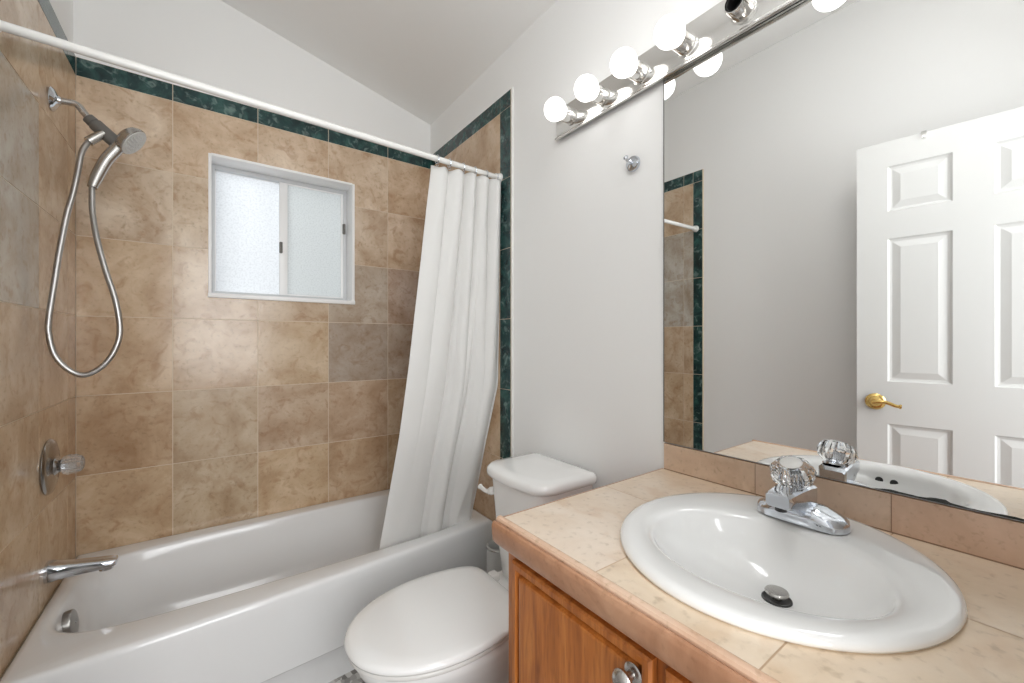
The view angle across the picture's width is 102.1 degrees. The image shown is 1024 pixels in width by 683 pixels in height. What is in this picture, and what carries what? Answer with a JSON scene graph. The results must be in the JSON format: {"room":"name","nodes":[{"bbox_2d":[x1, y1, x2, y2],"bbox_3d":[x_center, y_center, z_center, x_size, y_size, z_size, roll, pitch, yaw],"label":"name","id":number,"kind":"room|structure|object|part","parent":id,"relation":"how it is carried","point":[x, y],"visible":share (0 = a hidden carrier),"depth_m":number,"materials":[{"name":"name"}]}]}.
{"room":"bathroom","nodes":[
{"label":"bathroom","id":0,"kind":"room"},
{"bbox_2d":[0,0,75,678],"bbox_3d":[-1.011,-0.227,0.583,0.118,2.833,2.392,0,0,-36],"label":"wall","id":1,"kind":"structure","parent":0,"point":[38,143],"depth_m":1.19,"materials":[{"name":"brown tile"}]},
{"bbox_2d":[39,439,84,494],"bbox_3d":[-1.432,0.396,1.330,0.082,0.174,0.174,0,0,-36],"label":"shower valve","id":2,"kind":"object","parent":1,"relation":"attached to","point":[51,464],"visible":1,"depth_m":1.30,"materials":[{"name":"silver metal"}]},
{"bbox_3d":[-1.420,0.396,1.339,0.052,0.060,0.063,0,0,-36],"label":"knob","id":3,"kind":"part","parent":2,"relation":"part of","materials":[{"name":"clear plastic"}]},
{"bbox_2d":[43,555,117,583],"bbox_3d":[-1.391,0.724,1.343,0.163,0.064,0.068,0,0,-36],"label":"tub spout","id":4,"kind":"object","parent":1,"relation":"attached to","point":[53,570],"visible":1,"depth_m":1.32,"materials":[{"name":"silver metal"}]},
{"bbox_2d":[44,86,145,377],"bbox_3d":[-1.359,-0.352,1.357,0.234,0.928,0.170,0,0,-36],"label":"handheld shower","id":5,"kind":"object","parent":1,"relation":"attached to","point":[130,140],"visible":1,"depth_m":1.33,"materials":[{"name":"silver metal"}]},
{"bbox_3d":[-1.437,-0.761,1.357,0.092,0.062,0.025,0,0,-36],"label":"arm","id":6,"kind":"part","parent":5,"relation":"part of","materials":[{"name":"silver metal"}]},
{"bbox_3d":[-1.355,-0.596,1.390,0.040,0.190,0.104,0,0,40],"label":"handle","id":7,"kind":"part","parent":5,"relation":"part of","materials":[{"name":"silver metal"}]},
{"bbox_2d":[73,0,429,558],"bbox_3d":[-1.143,-0.236,2.108,1.705,2.852,0.250,0,0,-36],"label":"wall","id":8,"kind":"structure","parent":0,"point":[207,412],"depth_m":1.83,"materials":[{"name":"brown tile"}]},
{"bbox_2d":[208,153,354,304],"bbox_3d":[-1.123,-0.512,2.055,0.624,0.637,0.160,0,0,-36],"label":"window","id":9,"kind":"structure","parent":8,"relation":"in","point":[275,233],"depth_m":2.07,"materials":[{"name":"white glass"}]},
{"bbox_3d":[-1.279,-0.516,2.023,0.295,0.585,0.018,0,0,-36],"label":"sash","id":10,"kind":"part","parent":9,"relation":"part of","materials":[{"name":"white glass"}]},
{"bbox_3d":[-1.280,-0.516,2.023,0.287,0.577,0.005,0,0,-36],"label":"pane","id":11,"kind":"part","parent":9,"relation":"part of","materials":[{"name":"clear glass"}]},
{"bbox_3d":[-1.121,-0.204,2.053,0.624,0.020,0.155,0,0,-36],"label":"sill","id":12,"kind":"part","parent":9,"relation":"part of","materials":[{"name":"white"}]},
{"bbox_3d":[-1.044,-0.516,2.170,0.311,0.585,0.018,0,0,-36],"label":"sash","id":13,"kind":"part","parent":9,"relation":"part of","materials":[{"name":"white glass"}]},
{"bbox_3d":[-1.044,-0.516,2.170,0.303,0.577,0.005,0,0,-36],"label":"pane","id":14,"kind":"part","parent":9,"relation":"part of","materials":[{"name":"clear glass"}]},
{"bbox_2d":[328,669,364,682],"bbox_3d":[-0.377,1.230,1.056,1.705,0.080,2.652,0,0,-36],"label":"floor","id":15,"kind":"structure","parent":0,"point":[352,676],"depth_m":1.46,"materials":[{"name":"tile"}]},
{"bbox_2d":[0,489,491,682],"bbox_3d":[-0.847,1.000,1.695,1.454,0.379,0.765,0,0,-36],"label":"bathtub","id":16,"kind":"object","parent":15,"relation":"on","point":[272,598],"visible":0.87,"depth_m":1.45,"materials":[{"name":"white ceramic"}]},
{"bbox_3d":[-1.372,0.877,1.283,0.034,0.083,0.082,0,0,-36],"label":"overflow plate","id":17,"kind":"part","parent":16,"relation":"part of","materials":[{"name":"silver metal"}]},
{"bbox_2d":[344,453,596,682],"bbox_3d":[-0.116,0.807,1.267,0.750,0.766,0.394,0,0,-36],"label":"toilet","id":18,"kind":"object","parent":15,"relation":"on","point":[450,625],"visible":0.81,"depth_m":1.16,"materials":[{"name":"white ceramic"}]},
{"bbox_3d":[-0.226,0.784,1.188,0.480,0.028,0.394,0,0,-36],"label":"lid","id":19,"kind":"part","parent":18,"relation":"part of","materials":[{"name":"white ceramic"}]},
{"bbox_3d":[-0.224,0.806,1.189,0.469,0.014,0.380,0,0,-36],"label":"seat","id":20,"kind":"part","parent":18,"relation":"part of","materials":[{"name":"white plastic"}]},
{"bbox_3d":[-0.090,0.528,1.477,0.069,0.031,0.032,0,0,42],"label":"flush lever","id":21,"kind":"part","parent":18,"relation":"part of","materials":[{"name":"white plastic"}]},
{"bbox_3d":[0.080,0.445,1.406,0.269,0.041,0.334,0,0,-36],"label":"tank lid","id":22,"kind":"part","parent":18,"relation":"part of","materials":[{"name":"white ceramic"}]},
{"bbox_3d":[0.086,0.627,1.409,0.242,0.355,0.311,0,0,-36],"label":"tank","id":23,"kind":"part","parent":18,"relation":"part of","materials":[{"name":"white ceramic"}]},
{"bbox_2d":[486,540,501,572],"bbox_3d":[-0.058,1.018,1.724,0.098,0.345,0.098,0,0,-36],"label":"toilet paper roll","id":24,"kind":"object","parent":15,"relation":"on","point":[493,553],"visible":0.25,"depth_m":1.69,"materials":[{"name":"white paper"}]},
{"bbox_2d":[509,553,691,682],"bbox_3d":[0.436,0.801,0.674,0.593,0.777,0.827,0,0,-36],"label":"vanity cabinet","id":25,"kind":"object","parent":15,"relation":"on","point":[554,637],"visible":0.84,"depth_m":0.71,"materials":[{"name":"brown wood"}]},
{"bbox_3d":[0.159,0.472,0.579,0.034,0.033,0.033,0,0,-36],"label":"knob","id":26,"kind":"part","parent":25,"relation":"part of","materials":[{"name":"silver metal"}]},
{"bbox_3d":[0.330,0.747,0.386,0.015,0.617,0.416,0,0,-36],"label":"door","id":27,"kind":"part","parent":25,"relation":"part of","materials":[{"name":"brown wood"}]},
{"bbox_2d":[492,443,1023,682],"bbox_3d":[0.440,0.350,0.679,0.586,0.124,0.831,0,0,-36],"label":"countertop","id":28,"kind":"structure","parent":25,"relation":"on","point":[573,542],"depth_m":0.65,"materials":[{"name":"tile"}]},
{"bbox_3d":[0.215,0.389,0.516,0.030,0.046,0.831,0,0,-36],"label":"edge moulding","id":29,"kind":"part","parent":28,"relation":"part of","materials":[{"name":"tile"}]},
{"bbox_2d":[620,492,967,653],"bbox_3d":[0.439,0.398,0.718,0.505,0.102,0.473,0,0,-36],"label":"sink","id":30,"kind":"object","parent":28,"relation":"in","point":[863,590],"visible":0.98,"depth_m":0.69,"materials":[{"name":"white ceramic"}]},
{"bbox_2d":[757,455,850,534],"bbox_3d":[0.543,0.286,0.794,0.129,0.121,0.154,0,0,-36],"label":"faucet","id":31,"kind":"object","parent":28,"relation":"on","point":[793,499],"visible":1,"depth_m":0.78,"materials":[{"name":"silver metal"}]},
{"bbox_3d":[0.536,0.309,0.796,0.119,0.063,0.052,0,0,-36],"label":"spout","id":32,"kind":"part","parent":31,"relation":"part of","materials":[{"name":"silver metal"}]},
{"bbox_3d":[0.547,0.257,0.809,0.074,0.061,0.077,0,0,-36],"label":"knob","id":33,"kind":"part","parent":31,"relation":"part of","materials":[{"name":"clear plastic"}]},
{"bbox_2d":[221,0,556,124],"bbox_3d":[-0.392,-1.497,1.077,1.705,0.491,2.702,0,0,-36],"label":"ceiling","id":34,"kind":"structure","parent":0,"point":[420,56],"depth_m":1.87,"materials":[{"name":"white paint"}]},
{"bbox_2d":[430,0,1023,539],"bbox_3d":[0.266,-0.045,1.512,0.128,2.470,2.392,0,0,-36],"label":"wall","id":35,"kind":"structure","parent":0,"point":[580,358],"depth_m":1.47,"materials":[{"name":"white paint"}]},
{"bbox_2d":[0,20,502,180],"bbox_3d":[-0.618,-0.722,1.380,1.460,0.048,0.040,0,0,-39],"label":"curtain rod","id":36,"kind":"object","parent":35,"relation":"attached to","point":[5,26],"visible":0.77,"depth_m":1.17,"materials":[{"name":"white plastic"}]},
{"bbox_2d":[379,165,500,549],"bbox_3d":[-0.312,0.141,1.754,0.534,1.699,0.184,0,0,-29],"label":"shower curtain","id":37,"kind":"object","parent":36,"relation":"hanging from","point":[452,382],"visible":0.93,"depth_m":1.73,"materials":[{"name":"white fabric"}]},
{"bbox_2d":[623,155,639,171],"bbox_3d":[0.355,-0.544,1.256,0.046,0.048,0.048,0,0,-36],"label":"robe hook","id":38,"kind":"object","parent":35,"relation":"attached to","point":[633,163],"visible":1,"depth_m":1.26,"materials":[{"name":"silver metal"}]},
{"bbox_2d":[544,0,800,140],"bbox_3d":[0.392,-0.796,1.129,0.135,0.109,0.918,0,0,-36],"label":"vanity light","id":39,"kind":"object","parent":35,"relation":"attached to","point":[679,45],"visible":1,"depth_m":1.15,"materials":[{"name":"white metal"}]},
{"bbox_3d":[0.157,-0.793,1.420,0.098,0.075,0.075,0,0,-36],"label":"bulb","id":40,"kind":"part","parent":39,"relation":"part of","materials":[{"name":"white glass"}]},
{"bbox_2d":[560,105,577,125],"bbox_3d":[0.194,-0.793,1.447,0.045,0.060,0.060,0,0,-36],"label":"socket","id":41,"kind":"object","parent":39,"relation":"attached to","point":[570,117],"depth_m":1.44,"materials":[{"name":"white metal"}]},
{"bbox_3d":[0.242,-0.793,1.303,0.098,0.075,0.075,0,0,-36],"label":"bulb","id":42,"kind":"part","parent":39,"relation":"part of","materials":[{"name":"white glass"}]},
{"bbox_2d":[591,84,610,106],"bbox_3d":[0.279,-0.793,1.330,0.045,0.060,0.060,0,0,-36],"label":"socket","id":43,"kind":"object","parent":39,"relation":"attached to","point":[602,98],"depth_m":1.32,"materials":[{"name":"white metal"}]},
{"bbox_3d":[0.328,-0.793,1.186,0.098,0.075,0.075,0,0,-36],"label":"bulb","id":44,"kind":"part","parent":39,"relation":"part of","materials":[{"name":"white glass"}]},
{"bbox_2d":[627,59,649,84],"bbox_3d":[0.365,-0.793,1.213,0.045,0.060,0.060,0,0,-36],"label":"socket","id":45,"kind":"object","parent":39,"relation":"attached to","point":[641,74],"depth_m":1.20,"materials":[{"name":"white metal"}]},
{"bbox_3d":[0.413,-0.793,1.068,0.098,0.075,0.075,0,0,-36],"label":"bulb","id":46,"kind":"part","parent":39,"relation":"part of","materials":[{"name":"white glass"}]},
{"bbox_2d":[672,29,696,57],"bbox_3d":[0.450,-0.793,1.095,0.045,0.060,0.060,0,0,-36],"label":"socket","id":47,"kind":"object","parent":39,"relation":"attached to","point":[687,47],"depth_m":1.09,"materials":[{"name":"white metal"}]},
{"bbox_2d":[724,0,755,24],"bbox_3d":[0.535,-0.793,0.978,0.045,0.060,0.060,0,0,-36],"label":"socket","id":48,"kind":"object","parent":39,"relation":"attached to","point":[736,12],"depth_m":0.98,"materials":[{"name":"grey metal"}]},
{"bbox_2d":[663,0,1023,520],"bbox_3d":[0.676,-0.230,0.848,0.006,1.030,0.824,0,0,-36],"label":"vanity mirror","id":49,"kind":"object","parent":35,"relation":"attached to","point":[843,180],"visible":1,"depth_m":0.82,"materials":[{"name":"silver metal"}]},
{"bbox_2d":[664,443,1023,567],"bbox_3d":[0.676,0.324,0.845,0.009,0.070,0.819,0,0,-36],"label":"backsplash","id":50,"kind":"structure","parent":35,"relation":"attached to","point":[993,538],"depth_m":0.78,"materials":[{"name":"tile"}]}
]}

